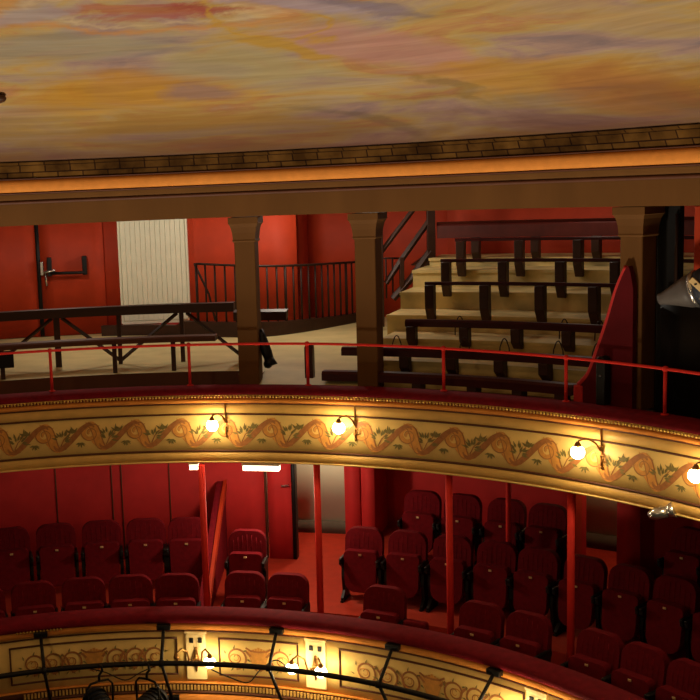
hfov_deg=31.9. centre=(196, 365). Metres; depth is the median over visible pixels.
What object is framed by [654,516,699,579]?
wall
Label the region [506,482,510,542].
support pole
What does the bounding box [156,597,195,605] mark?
seat cushion
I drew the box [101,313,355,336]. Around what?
curb
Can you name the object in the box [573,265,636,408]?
wall
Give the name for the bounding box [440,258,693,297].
bench
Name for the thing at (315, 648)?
sconce
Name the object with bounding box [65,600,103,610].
seat cushion
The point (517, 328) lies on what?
bench
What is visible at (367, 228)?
column
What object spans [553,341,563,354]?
hoop
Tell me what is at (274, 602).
seat cushion
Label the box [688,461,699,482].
sconce
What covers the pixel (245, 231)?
column
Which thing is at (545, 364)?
bench
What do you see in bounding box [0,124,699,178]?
trim
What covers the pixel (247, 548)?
seat
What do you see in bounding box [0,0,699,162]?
ceiling
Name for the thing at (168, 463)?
trim
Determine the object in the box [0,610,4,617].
seat cushion
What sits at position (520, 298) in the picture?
step
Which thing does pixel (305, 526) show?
baseboard
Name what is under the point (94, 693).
spotlight
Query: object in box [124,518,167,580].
seat
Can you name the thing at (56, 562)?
seat cushion
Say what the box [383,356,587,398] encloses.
step
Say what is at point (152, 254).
panel
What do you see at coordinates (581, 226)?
bench
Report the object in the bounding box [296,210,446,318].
wall
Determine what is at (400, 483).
wall
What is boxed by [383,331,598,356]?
step
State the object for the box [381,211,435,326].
stair railing
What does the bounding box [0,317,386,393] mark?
floor
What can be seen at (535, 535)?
seat cushion
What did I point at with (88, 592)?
seat
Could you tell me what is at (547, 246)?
wall
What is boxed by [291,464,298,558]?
door frame
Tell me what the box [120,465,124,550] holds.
trim
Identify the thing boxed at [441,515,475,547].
seat cushion
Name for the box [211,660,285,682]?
cable
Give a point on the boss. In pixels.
(2, 97)
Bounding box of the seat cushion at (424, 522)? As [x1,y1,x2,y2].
[402,511,435,552]
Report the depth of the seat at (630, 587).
12.05 m
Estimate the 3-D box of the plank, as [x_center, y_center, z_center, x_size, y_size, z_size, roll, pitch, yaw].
[0.748,-0.322,13.940,0.626,0.640,0.127,0,9,13]
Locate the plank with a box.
[233,309,287,320]
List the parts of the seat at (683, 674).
armrest, backrest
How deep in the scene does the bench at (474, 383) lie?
12.17 m
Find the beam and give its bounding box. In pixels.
[0,166,699,226]
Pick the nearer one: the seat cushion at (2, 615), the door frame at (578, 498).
the seat cushion at (2, 615)
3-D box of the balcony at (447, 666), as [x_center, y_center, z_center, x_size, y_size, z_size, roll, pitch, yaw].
[0.777,3.489,11.115,8.574,1.620,2.672,1,9,24]
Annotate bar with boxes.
[0,623,502,699]
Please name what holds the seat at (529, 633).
on the floor
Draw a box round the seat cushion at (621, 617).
[602,587,642,640]
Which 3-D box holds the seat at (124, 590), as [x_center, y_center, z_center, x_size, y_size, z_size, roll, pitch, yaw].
[-0.717,2.749,13.248,0.512,0.830,0.351,-2,8,0]
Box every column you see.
[228,216,262,383]
[347,212,386,386]
[612,206,664,411]
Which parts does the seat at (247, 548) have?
backrest, armrest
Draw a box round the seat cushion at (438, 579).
[430,557,466,603]
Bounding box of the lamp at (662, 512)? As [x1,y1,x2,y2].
[648,501,678,519]
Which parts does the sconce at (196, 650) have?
arm, wall plate, stem, arm, globe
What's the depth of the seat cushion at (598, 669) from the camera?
11.00 m
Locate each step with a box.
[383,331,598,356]
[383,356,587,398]
[386,309,606,336]
[399,287,611,311]
[412,265,693,287]
[429,253,693,265]
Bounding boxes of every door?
[0,222,106,338]
[267,464,292,558]
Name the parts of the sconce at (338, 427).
globe, arm, stem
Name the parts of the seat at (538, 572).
backrest, armrest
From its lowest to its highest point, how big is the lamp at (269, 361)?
0.437 m
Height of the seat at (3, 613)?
0.830 m
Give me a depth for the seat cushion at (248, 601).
13.10 m
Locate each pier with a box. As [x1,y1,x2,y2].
[344,466,361,532]
[361,467,387,530]
[617,502,654,579]
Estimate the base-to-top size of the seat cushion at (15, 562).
0.470 m
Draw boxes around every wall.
[0,463,265,565]
[8,215,300,338]
[200,480,227,605]
[266,464,344,520]
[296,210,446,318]
[387,469,586,554]
[447,206,694,253]
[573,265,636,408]
[586,496,616,536]
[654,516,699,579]
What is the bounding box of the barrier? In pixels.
[0,302,237,366]
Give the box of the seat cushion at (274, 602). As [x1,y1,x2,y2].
[266,596,303,610]
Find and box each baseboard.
[268,519,345,533]
[586,532,616,551]
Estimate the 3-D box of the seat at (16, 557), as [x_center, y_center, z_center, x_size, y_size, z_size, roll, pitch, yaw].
[-2.209,2.386,14.433,0.502,0.830,0.351,-4,9,-12]
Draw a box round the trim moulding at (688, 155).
[0,147,699,192]
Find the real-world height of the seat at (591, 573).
0.830 m
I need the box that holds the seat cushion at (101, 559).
[84,541,118,582]
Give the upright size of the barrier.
0.700 m
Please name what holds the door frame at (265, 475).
attached to the wall at (84, 494)
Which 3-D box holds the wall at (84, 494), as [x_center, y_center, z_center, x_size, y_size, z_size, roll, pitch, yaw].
[-2.424,1.762,15.269,6.719,2.000,0.893,-4,9,-12]
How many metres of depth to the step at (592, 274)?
15.28 m
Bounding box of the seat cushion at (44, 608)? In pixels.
[15,604,54,615]
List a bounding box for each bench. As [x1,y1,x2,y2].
[0,334,217,379]
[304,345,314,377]
[321,370,576,400]
[341,346,591,380]
[405,319,602,351]
[424,282,615,324]
[437,216,694,258]
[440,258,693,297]
[455,236,693,276]
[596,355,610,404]
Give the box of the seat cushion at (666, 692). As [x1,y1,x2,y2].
[655,685,699,699]
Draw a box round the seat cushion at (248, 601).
[224,594,261,607]
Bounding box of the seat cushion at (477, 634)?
[454,625,494,643]
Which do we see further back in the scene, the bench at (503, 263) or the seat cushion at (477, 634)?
the bench at (503, 263)
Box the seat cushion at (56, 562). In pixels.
[39,544,74,585]
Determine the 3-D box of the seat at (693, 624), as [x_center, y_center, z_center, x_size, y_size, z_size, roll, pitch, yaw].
[4.895,2.538,11.349,0.351,0.830,0.464,-8,10,-33]
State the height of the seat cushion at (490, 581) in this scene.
0.470 m
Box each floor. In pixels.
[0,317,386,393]
[2,532,685,664]
[435,389,572,400]
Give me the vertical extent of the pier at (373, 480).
2.000 m
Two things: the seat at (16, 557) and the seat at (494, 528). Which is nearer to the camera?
the seat at (494, 528)
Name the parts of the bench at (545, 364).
rail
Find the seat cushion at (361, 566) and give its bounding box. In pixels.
[344,548,378,592]
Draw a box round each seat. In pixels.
[0,526,33,590]
[0,589,7,617]
[11,580,57,616]
[36,522,78,585]
[61,576,107,610]
[81,519,123,582]
[108,574,153,607]
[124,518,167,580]
[154,573,200,605]
[166,517,207,578]
[220,570,266,607]
[224,529,267,598]
[262,572,309,611]
[339,526,384,602]
[358,584,406,624]
[381,529,428,611]
[397,490,441,552]
[424,534,473,612]
[436,493,482,565]
[450,600,504,644]
[467,540,518,614]
[479,498,526,554]
[495,610,552,661]
[508,546,560,631]
[519,503,566,580]
[552,554,607,636]
[560,627,623,680]
[595,563,653,642]
[603,641,669,699]
[639,574,699,658]
[646,658,699,699]
[657,526,699,611]
[684,612,699,662]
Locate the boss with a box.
[0,92,5,102]
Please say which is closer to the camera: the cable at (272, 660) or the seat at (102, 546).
the cable at (272, 660)
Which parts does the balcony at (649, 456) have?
torus moulding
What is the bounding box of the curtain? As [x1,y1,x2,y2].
[649,206,684,411]
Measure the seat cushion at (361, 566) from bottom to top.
0.470 m
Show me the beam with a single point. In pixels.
(659, 192)
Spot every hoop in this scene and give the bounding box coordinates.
[459,337,469,348]
[499,338,509,350]
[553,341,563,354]
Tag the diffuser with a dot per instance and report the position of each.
(245, 468)
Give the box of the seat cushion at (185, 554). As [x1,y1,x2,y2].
[169,538,202,578]
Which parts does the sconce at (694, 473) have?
globe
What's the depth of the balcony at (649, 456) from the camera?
12.41 m
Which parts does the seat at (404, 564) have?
backrest, armrest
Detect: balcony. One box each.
[0,384,699,521]
[0,606,645,699]
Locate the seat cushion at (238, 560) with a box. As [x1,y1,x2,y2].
[229,551,262,573]
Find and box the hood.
[665,501,678,517]
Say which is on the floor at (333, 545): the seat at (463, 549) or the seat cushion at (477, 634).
the seat at (463, 549)
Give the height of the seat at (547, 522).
0.830 m
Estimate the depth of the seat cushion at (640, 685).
10.63 m
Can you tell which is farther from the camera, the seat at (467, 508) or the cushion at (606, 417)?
the seat at (467, 508)
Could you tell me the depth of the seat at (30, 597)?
13.17 m
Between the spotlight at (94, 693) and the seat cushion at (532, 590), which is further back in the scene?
the seat cushion at (532, 590)
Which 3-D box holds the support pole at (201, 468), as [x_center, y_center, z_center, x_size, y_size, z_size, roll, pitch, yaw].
[0.095,2.104,13.066,0.120,2.090,0.117,-2,8,0]
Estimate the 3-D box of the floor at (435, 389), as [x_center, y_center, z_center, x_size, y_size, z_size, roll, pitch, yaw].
[1.112,0.611,11.748,11.432,0.200,3.700,1,9,24]
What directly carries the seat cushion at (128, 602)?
on the seat at (124, 590)
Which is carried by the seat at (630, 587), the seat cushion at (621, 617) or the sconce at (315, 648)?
the seat cushion at (621, 617)
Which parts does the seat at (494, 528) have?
backrest, armrest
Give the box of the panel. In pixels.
[117,219,190,324]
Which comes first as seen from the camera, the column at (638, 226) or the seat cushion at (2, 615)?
the column at (638, 226)
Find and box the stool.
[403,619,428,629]
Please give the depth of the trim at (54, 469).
15.61 m
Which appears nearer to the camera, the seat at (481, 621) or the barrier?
the seat at (481, 621)
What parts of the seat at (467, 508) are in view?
backrest, armrest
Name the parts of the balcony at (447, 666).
moulding, panel, line moulding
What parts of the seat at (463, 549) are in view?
backrest, armrest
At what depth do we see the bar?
11.90 m
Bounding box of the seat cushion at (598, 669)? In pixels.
[568,654,611,679]
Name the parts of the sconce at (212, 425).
globe, arm, stem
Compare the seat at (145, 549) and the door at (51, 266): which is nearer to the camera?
the seat at (145, 549)
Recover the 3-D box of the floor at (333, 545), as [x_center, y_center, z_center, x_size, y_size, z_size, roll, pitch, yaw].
[1.966,2.989,13.809,17.494,0.530,7.000,1,9,24]
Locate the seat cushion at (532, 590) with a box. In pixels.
[513,569,551,615]
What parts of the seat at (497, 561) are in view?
backrest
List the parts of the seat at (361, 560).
backrest, armrest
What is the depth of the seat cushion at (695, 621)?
11.41 m
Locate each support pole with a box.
[198,465,209,605]
[313,465,323,613]
[445,475,453,633]
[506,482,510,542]
[567,492,574,660]
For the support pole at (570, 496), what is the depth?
11.40 m
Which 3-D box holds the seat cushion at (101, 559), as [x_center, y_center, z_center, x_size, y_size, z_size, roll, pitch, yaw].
[-1.130,2.369,14.516,0.419,0.470,0.147,-3,8,-3]
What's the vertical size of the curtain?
1.940 m
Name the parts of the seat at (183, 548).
backrest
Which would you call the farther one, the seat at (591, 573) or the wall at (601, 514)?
the wall at (601, 514)
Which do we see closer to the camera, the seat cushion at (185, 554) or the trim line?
the trim line
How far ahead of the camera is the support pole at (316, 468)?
12.94 m
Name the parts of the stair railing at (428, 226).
post, handrail, post, rail, post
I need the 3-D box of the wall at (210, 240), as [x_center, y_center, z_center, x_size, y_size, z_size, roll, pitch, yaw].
[-2.921,-1.338,17.069,8.874,2.450,1.171,-4,8,-11]
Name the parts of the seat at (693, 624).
armrest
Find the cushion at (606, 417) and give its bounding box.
[0,384,699,438]
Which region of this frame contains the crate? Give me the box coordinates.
[0,351,13,368]
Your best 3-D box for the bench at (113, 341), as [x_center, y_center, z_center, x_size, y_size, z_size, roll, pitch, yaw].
[-1.757,-0.046,13.608,4.047,0.400,0.526,-4,8,-8]
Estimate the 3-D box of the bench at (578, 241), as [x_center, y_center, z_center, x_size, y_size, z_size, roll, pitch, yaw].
[4.679,-1.303,14.570,3.304,0.490,0.252,4,10,36]
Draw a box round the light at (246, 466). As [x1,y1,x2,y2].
[241,463,280,470]
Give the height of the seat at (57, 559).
0.830 m
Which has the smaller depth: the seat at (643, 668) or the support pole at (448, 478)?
the seat at (643, 668)
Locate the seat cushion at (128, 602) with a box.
[110,598,149,607]
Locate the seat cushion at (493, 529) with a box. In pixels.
[484,519,519,549]
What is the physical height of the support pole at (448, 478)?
2.090 m
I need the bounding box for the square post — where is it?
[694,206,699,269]
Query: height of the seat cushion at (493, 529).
0.470 m
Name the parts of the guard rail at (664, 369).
post, post, post, rail, post, post, post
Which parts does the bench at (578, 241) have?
rail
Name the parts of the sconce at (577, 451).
globe, arm, stem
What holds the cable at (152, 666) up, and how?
hanging from the bar
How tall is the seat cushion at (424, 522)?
0.470 m
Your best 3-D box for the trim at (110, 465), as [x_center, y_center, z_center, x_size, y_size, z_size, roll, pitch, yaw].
[-1.097,1.611,15.674,0.016,1.870,0.023,-2,8,0]
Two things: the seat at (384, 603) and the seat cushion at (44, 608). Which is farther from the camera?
the seat cushion at (44, 608)
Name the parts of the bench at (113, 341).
leg, leg, leg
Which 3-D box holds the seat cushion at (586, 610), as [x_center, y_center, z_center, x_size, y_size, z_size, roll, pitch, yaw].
[3.921,2.462,12.427,0.388,0.470,0.147,6,12,44]
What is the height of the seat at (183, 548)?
0.830 m
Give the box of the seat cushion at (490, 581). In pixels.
[473,563,510,608]
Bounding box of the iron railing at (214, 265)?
[193,261,354,321]
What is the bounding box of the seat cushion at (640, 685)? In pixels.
[611,668,655,698]
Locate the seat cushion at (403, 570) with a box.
[386,552,421,597]
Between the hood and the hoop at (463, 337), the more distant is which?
the hoop at (463, 337)
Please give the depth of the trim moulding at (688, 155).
12.06 m
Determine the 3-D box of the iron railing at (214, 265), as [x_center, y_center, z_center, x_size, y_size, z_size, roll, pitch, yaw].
[1.358,-1.068,17.169,2.818,0.931,1.097,-5,9,-14]
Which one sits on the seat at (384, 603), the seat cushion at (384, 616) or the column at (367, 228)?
the seat cushion at (384, 616)
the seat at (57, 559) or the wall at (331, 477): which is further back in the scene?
the wall at (331, 477)
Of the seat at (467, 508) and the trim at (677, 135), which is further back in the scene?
the seat at (467, 508)
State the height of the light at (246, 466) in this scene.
0.165 m
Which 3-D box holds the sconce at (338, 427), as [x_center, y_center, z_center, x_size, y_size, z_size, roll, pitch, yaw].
[1.535,0.602,12.401,0.306,0.406,0.122,-7,10,-30]
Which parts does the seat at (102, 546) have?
backrest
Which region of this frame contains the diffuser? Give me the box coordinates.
[243,466,279,470]
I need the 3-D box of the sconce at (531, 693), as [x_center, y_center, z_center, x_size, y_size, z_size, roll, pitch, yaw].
[2.888,3.114,10.522,0.286,0.518,0.461,-9,10,-37]
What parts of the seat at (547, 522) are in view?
backrest, armrest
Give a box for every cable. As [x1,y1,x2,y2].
[91,666,154,680]
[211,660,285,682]
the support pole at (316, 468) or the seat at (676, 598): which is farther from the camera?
the support pole at (316, 468)
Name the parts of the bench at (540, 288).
rail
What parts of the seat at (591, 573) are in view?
armrest, backrest, armrest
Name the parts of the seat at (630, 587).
armrest, backrest, armrest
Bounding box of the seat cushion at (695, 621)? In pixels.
[691,612,699,662]
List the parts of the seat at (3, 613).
backrest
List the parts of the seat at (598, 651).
armrest, backrest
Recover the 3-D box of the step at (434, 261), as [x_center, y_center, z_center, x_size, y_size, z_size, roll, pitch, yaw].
[7.057,-0.532,13.070,2.176,1.182,10.923,-8,10,-36]
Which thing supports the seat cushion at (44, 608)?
on the seat at (30, 597)
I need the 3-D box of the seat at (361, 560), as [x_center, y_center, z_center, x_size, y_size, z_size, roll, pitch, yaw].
[1.904,2.300,13.839,0.464,0.830,0.351,1,9,23]
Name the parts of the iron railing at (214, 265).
return rail, handrail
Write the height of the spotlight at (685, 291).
1.540 m
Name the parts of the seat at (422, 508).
backrest, armrest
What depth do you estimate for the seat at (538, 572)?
12.74 m
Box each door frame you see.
[264,471,268,557]
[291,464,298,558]
[575,494,581,553]
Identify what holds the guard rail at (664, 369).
on the balcony at (649, 456)
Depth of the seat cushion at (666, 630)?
11.65 m
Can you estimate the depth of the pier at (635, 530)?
13.82 m
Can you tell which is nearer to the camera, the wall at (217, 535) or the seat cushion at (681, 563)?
the seat cushion at (681, 563)
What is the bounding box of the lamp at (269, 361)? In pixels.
[259,329,277,367]
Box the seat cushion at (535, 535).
[525,525,560,554]
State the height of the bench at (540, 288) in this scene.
0.455 m
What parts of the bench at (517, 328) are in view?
rail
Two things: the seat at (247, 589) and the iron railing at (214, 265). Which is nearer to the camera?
the seat at (247, 589)
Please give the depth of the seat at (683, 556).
12.27 m
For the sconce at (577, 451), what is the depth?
10.83 m
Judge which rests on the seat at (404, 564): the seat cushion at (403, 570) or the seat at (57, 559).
the seat cushion at (403, 570)
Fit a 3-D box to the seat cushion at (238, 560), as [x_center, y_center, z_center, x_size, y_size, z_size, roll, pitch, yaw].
[0.570,2.391,13.875,0.388,0.470,0.147,-1,9,12]
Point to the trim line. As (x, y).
(672, 176)
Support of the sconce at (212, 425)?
attached to the balcony at (649, 456)
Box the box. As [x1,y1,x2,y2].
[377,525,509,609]
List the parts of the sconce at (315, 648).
globe, arm, stem, wall plate, globe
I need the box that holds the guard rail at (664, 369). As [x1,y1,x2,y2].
[0,341,699,415]
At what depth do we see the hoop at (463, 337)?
13.13 m
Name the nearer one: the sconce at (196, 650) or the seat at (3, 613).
the sconce at (196, 650)
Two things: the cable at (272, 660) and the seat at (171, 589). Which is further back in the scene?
the seat at (171, 589)
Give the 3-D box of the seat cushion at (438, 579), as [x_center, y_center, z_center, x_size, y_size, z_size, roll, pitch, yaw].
[2.773,2.379,13.320,0.388,0.470,0.147,3,10,32]
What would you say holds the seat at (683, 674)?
on the floor
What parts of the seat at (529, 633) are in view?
backrest, armrest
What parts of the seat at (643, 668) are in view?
armrest, backrest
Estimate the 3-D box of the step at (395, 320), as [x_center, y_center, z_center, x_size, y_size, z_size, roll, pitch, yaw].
[6.315,-0.159,12.600,4.006,0.642,10.989,-8,10,-36]
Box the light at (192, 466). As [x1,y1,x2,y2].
[188,463,198,469]
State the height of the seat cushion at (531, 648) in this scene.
0.470 m
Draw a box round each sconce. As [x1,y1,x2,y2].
[173,630,215,679]
[206,403,228,436]
[286,637,326,689]
[333,405,357,440]
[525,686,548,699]
[571,428,603,468]
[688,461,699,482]
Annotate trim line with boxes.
[0,144,699,204]
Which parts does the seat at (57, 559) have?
backrest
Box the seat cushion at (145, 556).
[128,539,162,580]
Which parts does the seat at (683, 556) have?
backrest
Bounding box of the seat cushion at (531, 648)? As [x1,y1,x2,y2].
[500,635,541,656]
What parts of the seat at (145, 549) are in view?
backrest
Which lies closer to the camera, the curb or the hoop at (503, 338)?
the hoop at (503, 338)
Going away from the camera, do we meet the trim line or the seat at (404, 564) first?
the trim line
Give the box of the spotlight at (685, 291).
[657,268,699,307]
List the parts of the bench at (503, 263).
rail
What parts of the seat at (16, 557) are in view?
backrest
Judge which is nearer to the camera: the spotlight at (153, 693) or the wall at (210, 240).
the spotlight at (153, 693)
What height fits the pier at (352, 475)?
2.000 m
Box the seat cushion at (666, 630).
[646,598,688,653]
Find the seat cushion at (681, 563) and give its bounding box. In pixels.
[664,549,699,586]
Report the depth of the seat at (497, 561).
13.03 m
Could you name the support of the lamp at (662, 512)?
attached to the balcony at (649, 456)
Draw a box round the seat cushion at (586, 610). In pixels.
[558,578,597,629]
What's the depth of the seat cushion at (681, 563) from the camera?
12.19 m
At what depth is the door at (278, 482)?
15.48 m
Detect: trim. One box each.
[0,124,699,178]
[54,469,58,522]
[110,465,113,519]
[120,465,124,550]
[168,463,171,519]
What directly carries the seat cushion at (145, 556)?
on the seat at (145, 549)
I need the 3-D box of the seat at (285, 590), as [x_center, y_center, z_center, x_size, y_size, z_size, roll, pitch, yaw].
[0.979,2.702,13.084,0.474,0.830,0.351,0,9,18]
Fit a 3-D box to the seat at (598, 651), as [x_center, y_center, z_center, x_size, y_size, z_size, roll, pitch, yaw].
[3.646,2.880,11.097,0.351,0.830,0.474,-9,10,-37]
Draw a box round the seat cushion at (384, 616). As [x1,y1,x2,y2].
[360,609,399,623]
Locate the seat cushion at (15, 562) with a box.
[0,547,29,590]
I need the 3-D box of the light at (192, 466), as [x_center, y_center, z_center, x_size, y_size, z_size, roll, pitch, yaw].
[-0.029,1.065,13.313,0.114,0.165,0.120,-1,8,7]
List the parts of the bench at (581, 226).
rail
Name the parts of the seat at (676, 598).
armrest, backrest, armrest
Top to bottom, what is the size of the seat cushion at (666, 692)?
0.470 m

